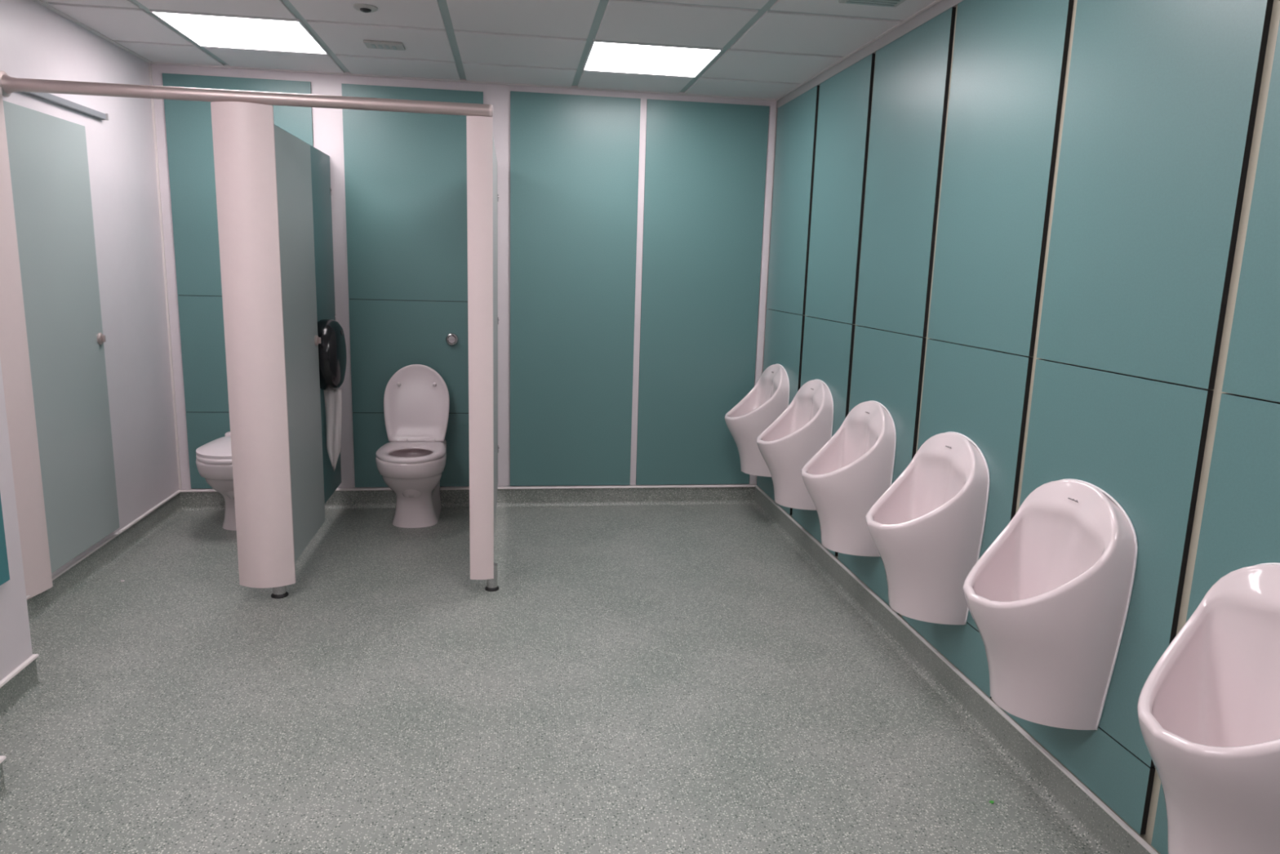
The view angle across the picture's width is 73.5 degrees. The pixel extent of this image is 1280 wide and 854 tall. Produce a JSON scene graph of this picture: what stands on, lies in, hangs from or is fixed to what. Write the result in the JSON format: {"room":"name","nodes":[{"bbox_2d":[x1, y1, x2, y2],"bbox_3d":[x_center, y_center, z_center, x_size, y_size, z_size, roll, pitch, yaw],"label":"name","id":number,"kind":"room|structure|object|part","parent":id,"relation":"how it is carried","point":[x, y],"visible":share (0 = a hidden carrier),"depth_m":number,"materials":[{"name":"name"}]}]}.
{"room":"public restroom","nodes":[
{"label":"public restroom","id":0,"kind":"room"},
{"bbox_2d":[0,0,179,680],"bbox_3d":[-1.892,-0.180,1.547,0.625,2.537,6.412,0,11,-8],"label":"wall","id":1,"kind":"structure","parent":0,"point":[37,42],"depth_m":4.08,"materials":[{"name":"white paint"}]},
{"bbox_3d":[-1.913,-0.235,2.306,0.010,1.535,0.465,0,11,-8],"label":"wall panel","id":2,"kind":"part","parent":1,"relation":"part of","materials":[{"name":"teal laminate"}]},
{"bbox_2d":[0,87,53,599],"bbox_3d":[-2.333,-0.277,3.187,0.033,1.897,0.164,0,11,-8],"label":"pilaster","id":3,"kind":"object","parent":1,"relation":"attached to","point":[14,348],"visible":0.93,"depth_m":3.23,"materials":[{"name":"white laminate"}]},
{"bbox_2d":[3,100,119,573],"bbox_3d":[-2.376,-0.355,3.574,0.038,1.805,0.622,0,11,-8],"label":"door","id":4,"kind":"structure","parent":3,"relation":"attached to","point":[48,160],"depth_m":3.53,"materials":[{"name":"grey laminate"}]},
{"bbox_2d":[21,91,108,120],"bbox_3d":[-2.386,-1.343,3.546,0.032,0.030,0.756,0,11,-8],"label":"wall rail","id":5,"kind":"object","parent":1,"relation":"attached to","point":[46,96],"visible":0.78,"depth_m":3.59,"materials":[{"name":"grey metal"}]},
{"bbox_3d":[-2.440,-1.413,3.910,0.032,0.030,0.006,0,11,-8],"label":"plate","id":6,"kind":"part","parent":5,"relation":"part of","materials":[{"name":"silver metal"}]},
{"bbox_2d":[0,489,184,813],"bbox_3d":[-1.769,1.007,1.801,0.483,0.118,6.420,-1,11,-15],"label":"baseboard","id":7,"kind":"structure","parent":1,"relation":"attached to","point":[22,686],"depth_m":3.59,"materials":[{"name":"plastic"}]},
{"bbox_2d":[33,0,151,62],"bbox_3d":[-2.365,-1.690,3.380,0.024,0.034,2.100,0,11,-8],"label":"trim","id":8,"kind":"structure","parent":1,"relation":"attached to","point":[46,5],"depth_m":3.77,"materials":[{"name":"white plastic"}]},
{"bbox_2d":[151,63,777,489],"bbox_3d":[-0.890,-0.785,4.927,3.600,2.537,0.120,0,11,-8],"label":"wall","id":9,"kind":"structure","parent":0,"point":[630,224],"depth_m":4.88,"materials":[{"name":"teal laminate"}]},
{"bbox_2d":[148,62,182,488],"bbox_3d":[-2.559,-0.763,4.630,0.010,2.259,0.010,0,11,-8],"label":"trim","id":10,"kind":"structure","parent":9,"relation":"attached to","point":[149,64],"depth_m":4.62,"materials":[{"name":"white plastic"}]},
{"bbox_3d":[-2.149,-0.398,4.759,0.733,0.638,0.012,0,11,-8],"label":"wall panel","id":11,"kind":"part","parent":9,"relation":"part of","materials":[{"name":"teal laminate"}]},
{"bbox_3d":[-2.165,0.133,4.859,0.733,0.436,0.012,0,11,-8],"label":"wall panel","id":12,"kind":"part","parent":9,"relation":"part of","materials":[{"name":"teal laminate"}]},
{"bbox_3d":[-2.123,-1.271,4.595,0.733,1.133,0.012,0,11,-8],"label":"wall panel","id":13,"kind":"part","parent":9,"relation":"part of","materials":[{"name":"teal laminate"}]},
{"bbox_2d":[274,124,341,502],"bbox_3d":[-1.607,-0.445,4.144,0.020,1.815,1.346,0,11,-8],"label":"wall","id":14,"kind":"structure","parent":9,"relation":"attached to","point":[322,190],"depth_m":4.50,"materials":[{"name":"teal laminate"}]},
{"bbox_2d":[274,124,324,562],"bbox_3d":[-1.527,-0.358,3.871,0.040,1.840,0.718,0,11,-8],"label":"door","id":15,"kind":"structure","parent":14,"relation":"in","point":[293,157],"depth_m":3.88,"materials":[{"name":"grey laminate"}]},
{"bbox_2d":[317,319,346,390],"bbox_3d":[-1.585,-0.370,4.413,0.118,0.365,0.338,0,11,-8],"label":"dispenser","id":16,"kind":"object","parent":14,"relation":"attached to","point":[332,356],"visible":0.86,"depth_m":4.30,"materials":[{"name":"black plastic"}]},
{"bbox_2d":[324,389,342,471],"bbox_3d":[-1.602,0.021,4.485,0.088,0.434,0.037,0,11,-8],"label":"toilet paper","id":17,"kind":"object","parent":16,"relation":"hanging from","point":[333,398],"visible":0.99,"depth_m":4.48,"materials":[{"name":"white paper"}]},
{"bbox_3d":[-1.264,-0.397,4.891,0.741,0.638,0.012,0,11,-8],"label":"wall panel","id":18,"kind":"part","parent":9,"relation":"part of","materials":[{"name":"teal laminate"}]},
{"bbox_3d":[-1.279,0.134,4.991,0.741,0.436,0.012,0,11,-8],"label":"wall panel","id":19,"kind":"part","parent":9,"relation":"part of","materials":[{"name":"teal laminate"}]},
{"bbox_3d":[-1.238,-1.270,4.727,0.741,1.133,0.012,0,11,-8],"label":"wall panel","id":20,"kind":"part","parent":9,"relation":"part of","materials":[{"name":"teal laminate"}]},
{"bbox_2d":[445,332,458,345],"bbox_3d":[-1.071,-0.499,4.881,0.074,0.074,0.024,0,11,-8],"label":"button","id":21,"kind":"object","parent":9,"relation":"attached to","point":[451,339],"visible":1,"depth_m":4.88,"materials":[{"name":"silver metal"}]},
{"bbox_3d":[-1.070,-0.485,4.880,0.047,0.024,0.008,0,11,-8],"label":"push plate","id":22,"kind":"part","parent":21,"relation":"part of","materials":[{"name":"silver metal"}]},
{"bbox_3d":[-1.069,-0.510,4.873,0.047,0.024,0.012,0,11,-8],"label":"push plate","id":23,"kind":"part","parent":21,"relation":"part of","materials":[{"name":"silver metal"}]},
{"bbox_2d":[149,62,777,101],"bbox_3d":[-0.866,-1.886,4.658,3.364,0.034,0.024,0,11,-8],"label":"trim","id":24,"kind":"structure","parent":9,"relation":"attached to","point":[225,66],"depth_m":4.63,"materials":[{"name":"white plastic"}]},
{"bbox_2d":[179,484,755,511],"bbox_3d":[-0.939,0.416,5.074,3.354,0.118,0.034,0,11,-8],"label":"baseboard","id":25,"kind":"structure","parent":9,"relation":"attached to","point":[197,500],"depth_m":5.14,"materials":[{"name":"plastic"}]},
{"bbox_2d":[492,132,499,537],"bbox_3d":[-0.723,-0.443,4.273,0.020,1.815,1.352,0,11,-8],"label":"wall","id":26,"kind":"structure","parent":9,"relation":"attached to","point":[495,318],"depth_m":4.23,"materials":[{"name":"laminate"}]},
{"bbox_3d":[-0.386,-0.744,4.955,0.720,2.226,0.012,0,11,-8],"label":"wall panel","id":27,"kind":"part","parent":9,"relation":"part of","materials":[{"name":"teal laminate"}]},
{"bbox_3d":[0.357,-0.742,5.065,0.707,2.226,0.012,0,11,-8],"label":"wall panel","id":28,"kind":"part","parent":9,"relation":"part of","materials":[{"name":"teal laminate"}]},
{"bbox_2d":[749,106,777,484],"bbox_3d":[0.730,-0.741,5.118,0.038,2.226,0.018,0,11,-8],"label":"trim","id":29,"kind":"structure","parent":9,"relation":"attached to","point":[772,109],"depth_m":5.05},
{"bbox_2d":[40,0,936,99],"bbox_3d":[-0.404,-1.345,1.543,3.364,0.140,6.412,0,11,-8],"label":"ceiling","id":30,"kind":"structure","parent":0,"point":[771,47],"depth_m":3.65,"materials":[{"name":"tile"}]},
{"bbox_2d":[149,8,328,54],"bbox_3d":[-1.740,-1.750,3.791,0.580,0.032,0.580,0,11,-8],"label":"recessed light","id":31,"kind":"object","parent":30,"relation":"in","point":[204,29],"visible":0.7,"depth_m":3.75,"materials":[{"name":"white plastic"}]},
{"bbox_2d":[352,4,377,13],"bbox_3d":[-1.066,-1.620,3.331,0.092,0.018,0.092,0,11,-8],"label":"smoke detector","id":32,"kind":"object","parent":30,"relation":"attached to","point":[366,8],"visible":1,"depth_m":3.31,"materials":[{"name":"grey plastic"}]},
{"bbox_2d":[363,40,404,50],"bbox_3d":[-1.159,-1.730,3.893,0.170,0.015,0.110,0,11,-8],"label":"ceiling vent","id":33,"kind":"object","parent":30,"relation":"attached to","point":[369,43],"visible":1,"depth_m":3.86,"materials":[{"name":"grey plastic"}]},
{"bbox_2d":[582,39,723,77],"bbox_3d":[0.041,-1.747,4.056,0.580,0.032,0.580,0,11,-8],"label":"recessed light","id":34,"kind":"object","parent":30,"relation":"in","point":[603,55],"visible":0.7,"depth_m":4.02,"materials":[{"name":"white plastic"}]},
{"bbox_2d":[838,0,906,7],"bbox_3d":[0.829,-1.502,2.997,0.220,0.016,0.180,0,11,-8],"label":"ceiling vent","id":35,"kind":"object","parent":30,"relation":"in","point":[890,3],"visible":1,"depth_m":3.04,"materials":[{"name":"grey plastic"}]},
{"bbox_2d":[0,504,1093,853],"bbox_3d":[-0.461,1.105,2.025,3.600,0.080,6.650,0,11,-8],"label":"floor","id":36,"kind":"structure","parent":0,"point":[649,679],"depth_m":2.80,"materials":[{"name":"plastic"}]},
{"bbox_2d":[195,431,235,530],"bbox_3d":[-2.106,0.291,4.564,0.364,0.484,0.634,0,11,-8],"label":"toilet","id":37,"kind":"object","parent":36,"relation":"on","point":[214,464],"visible":0.41,"depth_m":4.30,"materials":[{"name":"white ceramic"}]},
{"bbox_3d":[-2.087,0.094,4.437,0.361,0.048,0.442,0,11,-8],"label":"lid","id":38,"kind":"part","parent":37,"relation":"part of","materials":[{"name":"white plastic"}]},
{"bbox_3d":[-2.088,0.130,4.440,0.357,0.024,0.447,0,11,-8],"label":"seat","id":39,"kind":"part","parent":37,"relation":"part of","materials":[{"name":"white plastic"}]},
{"bbox_2d":[210,101,295,598],"bbox_3d":[-1.552,-0.256,3.467,0.221,1.997,0.085,-2,11,-21],"label":"pilaster","id":40,"kind":"object","parent":36,"relation":"on","point":[243,132],"visible":1,"depth_m":3.42,"materials":[{"name":"white laminate"}]},
{"bbox_2d":[0,71,493,116],"bbox_3d":[-1.464,-1.261,3.288,1.778,0.090,0.090,0,11,-8],"label":"rail","id":41,"kind":"object","parent":40,"relation":"on","point":[8,84],"visible":0.99,"depth_m":3.26,"materials":[{"name":"grey metal"}]},
{"bbox_2d":[375,364,449,528],"bbox_3d":[-1.231,0.112,4.660,0.364,0.852,0.634,0,11,-8],"label":"toilet","id":42,"kind":"object","parent":36,"relation":"on","point":[416,399],"visible":1,"depth_m":4.78,"materials":[{"name":"white ceramic"}]},
{"bbox_3d":[-1.217,0.131,4.569,0.357,0.024,0.447,0,11,-8],"label":"seat","id":43,"kind":"part","parent":42,"relation":"part of","materials":[{"name":"white plastic"}]},
{"bbox_3d":[-1.254,-0.134,4.818,0.360,0.427,0.118,0,11,-8],"label":"lid","id":44,"kind":"part","parent":42,"relation":"part of","materials":[{"name":"white plastic"}]},
{"bbox_2d":[466,115,498,591],"bbox_3d":[-0.655,-0.257,3.614,0.127,1.997,0.061,-6,13,-37],"label":"pilaster","id":45,"kind":"object","parent":36,"relation":"on","point":[479,128],"visible":1,"depth_m":3.58,"materials":[{"name":"white laminate"}]},
{"bbox_2d":[756,0,1279,853],"bbox_3d":[1.293,-0.165,1.971,0.150,2.537,6.512,0,11,-8],"label":"wall","id":46,"kind":"structure","parent":0,"point":[1044,234],"depth_m":2.30,"materials":[{"name":"teal laminate"}]},
{"bbox_2d":[724,364,789,476],"bbox_3d":[0.630,-0.050,4.878,0.305,0.619,0.408,0,11,-8],"label":"urinal","id":47,"kind":"object","parent":46,"relation":"attached to","point":[768,399],"visible":0.84,"depth_m":4.79,"materials":[{"name":"white ceramic"}]},
{"bbox_3d":[0.777,0.332,4.969,0.014,0.175,0.654,0,11,-8],"label":"wall panel","id":48,"kind":"part","parent":46,"relation":"part of","materials":[{"name":"teal laminate"}]},
{"bbox_3d":[0.793,-0.199,4.869,0.014,0.899,0.654,0,11,-8],"label":"wall panel","id":49,"kind":"part","parent":46,"relation":"part of","materials":[{"name":"teal laminate"}]},
{"bbox_3d":[0.823,-1.200,4.681,0.014,1.132,0.654,0,11,-8],"label":"wall panel","id":50,"kind":"part","parent":46,"relation":"part of","materials":[{"name":"teal laminate"}]},
{"bbox_2d":[756,378,833,510],"bbox_3d":[0.725,0.073,4.236,0.305,0.619,0.408,0,11,-8],"label":"urinal","id":51,"kind":"object","parent":46,"relation":"attached to","point":[805,426],"visible":0.93,"depth_m":4.15,"materials":[{"name":"white ceramic"}]},
{"bbox_3d":[0.876,0.459,4.307,0.014,0.175,0.634,0,11,-8],"label":"wall panel","id":52,"kind":"part","parent":46,"relation":"part of","materials":[{"name":"teal laminate"}]},
{"bbox_3d":[0.891,-0.072,4.207,0.014,0.899,0.634,0,11,-8],"label":"wall panel","id":53,"kind":"part","parent":46,"relation":"part of","materials":[{"name":"teal laminate"}]},
{"bbox_3d":[0.921,-1.073,4.019,0.014,1.132,0.634,0,11,-8],"label":"wall panel","id":54,"kind":"part","parent":46,"relation":"part of","materials":[{"name":"teal laminate"}]},
{"bbox_2d":[800,400,896,556],"bbox_3d":[0.823,0.199,3.580,0.305,0.619,0.408,0,11,-8],"label":"urinal","id":55,"kind":"object","parent":46,"relation":"attached to","point":[845,478],"visible":0.91,"depth_m":3.49,"materials":[{"name":"white ceramic"}]},
{"bbox_3d":[0.973,0.585,3.653,0.014,0.175,0.639,0,11,-8],"label":"wall panel","id":56,"kind":"part","parent":46,"relation":"part of","materials":[{"name":"teal laminate"}]},
{"bbox_2d":[776,0,964,108],"bbox_3d":[1.252,-1.248,1.808,0.012,0.043,6.412,0,11,-8],"label":"trim","id":57,"kind":"structure","parent":46,"relation":"attached to","point":[943,6],"depth_m":3.58,"materials":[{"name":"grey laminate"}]},
{"bbox_3d":[0.989,0.054,3.553,0.014,0.899,0.639,0,11,-8],"label":"wall panel","id":58,"kind":"part","parent":46,"relation":"part of","materials":[{"name":"teal laminate"}]},
{"bbox_3d":[1.018,-0.947,3.365,0.014,1.132,0.639,0,11,-8],"label":"wall panel","id":59,"kind":"part","parent":46,"relation":"part of","materials":[{"name":"teal laminate"}]},
{"bbox_2d":[865,431,990,624],"bbox_3d":[0.921,0.326,2.920,0.305,0.619,0.408,0,11,-8],"label":"urinal","id":60,"kind":"object","parent":46,"relation":"attached to","point":[926,529],"visible":0.96,"depth_m":2.83,"materials":[{"name":"white ceramic"}]},
{"bbox_3d":[1.070,0.711,3.000,0.014,0.175,0.631,0,11,-8],"label":"wall panel","id":61,"kind":"part","parent":46,"relation":"part of","materials":[{"name":"teal laminate"}]},
{"bbox_2d":[751,484,1159,853],"bbox_3d":[1.163,1.014,2.223,0.034,0.118,6.404,0,11,-8],"label":"baseboard","id":62,"kind":"structure","parent":46,"relation":"attached to","point":[1095,824],"depth_m":2.77,"materials":[{"name":"plastic"}]},
{"bbox_3d":[1.086,0.180,2.900,0.014,0.899,0.631,0,11,-8],"label":"wall panel","id":63,"kind":"part","parent":46,"relation":"part of","materials":[{"name":"teal laminate"}]},
{"bbox_3d":[1.115,-0.821,2.712,0.014,1.132,0.631,0,11,-8],"label":"wall panel","id":64,"kind":"part","parent":46,"relation":"part of","materials":[{"name":"teal laminate"}]},
{"bbox_2d":[962,478,1137,729],"bbox_3d":[1.016,0.450,2.278,0.305,0.619,0.408,0,11,-8],"label":"urinal","id":65,"kind":"object","parent":46,"relation":"attached to","point":[1047,602],"visible":1,"depth_m":2.19,"materials":[{"name":"white ceramic"}]},
{"bbox_3d":[1.166,0.835,2.352,0.014,0.175,0.628,0,11,-8],"label":"wall panel","id":66,"kind":"part","parent":46,"relation":"part of","materials":[{"name":"teal laminate"}]},
{"bbox_3d":[1.182,0.304,2.252,0.014,0.899,0.628,0,11,-8],"label":"wall panel","id":67,"kind":"part","parent":46,"relation":"part of","materials":[{"name":"teal laminate"}]},
{"bbox_3d":[1.211,-0.697,2.064,0.014,1.132,0.628,0,11,-8],"label":"wall panel","id":68,"kind":"part","parent":46,"relation":"part of","materials":[{"name":"teal laminate"}]},
{"bbox_3d":[1.262,0.960,1.704,0.014,0.175,0.632,0,11,-8],"label":"wall panel","id":69,"kind":"part","parent":46,"relation":"part of","materials":[{"name":"teal laminate"}]},
{"bbox_2d":[1137,562,1279,853],"bbox_3d":[1.113,0.575,1.627,0.305,0.619,0.408,0,11,-8],"label":"urinal","id":70,"kind":"object","parent":46,"relation":"attached to","point":[1208,708],"visible":1,"depth_m":1.67,"materials":[{"name":"white ceramic"}]},
{"bbox_3d":[1.278,0.429,1.604,0.014,0.899,0.632,0,11,-8],"label":"wall panel","id":71,"kind":"part","parent":46,"relation":"part of","materials":[{"name":"teal laminate"}]},
{"bbox_3d":[1.308,-0.572,1.416,0.014,1.132,0.632,0,11,-8],"label":"wall panel","id":72,"kind":"part","parent":46,"relation":"part of","materials":[{"name":"teal laminate"}]}
]}

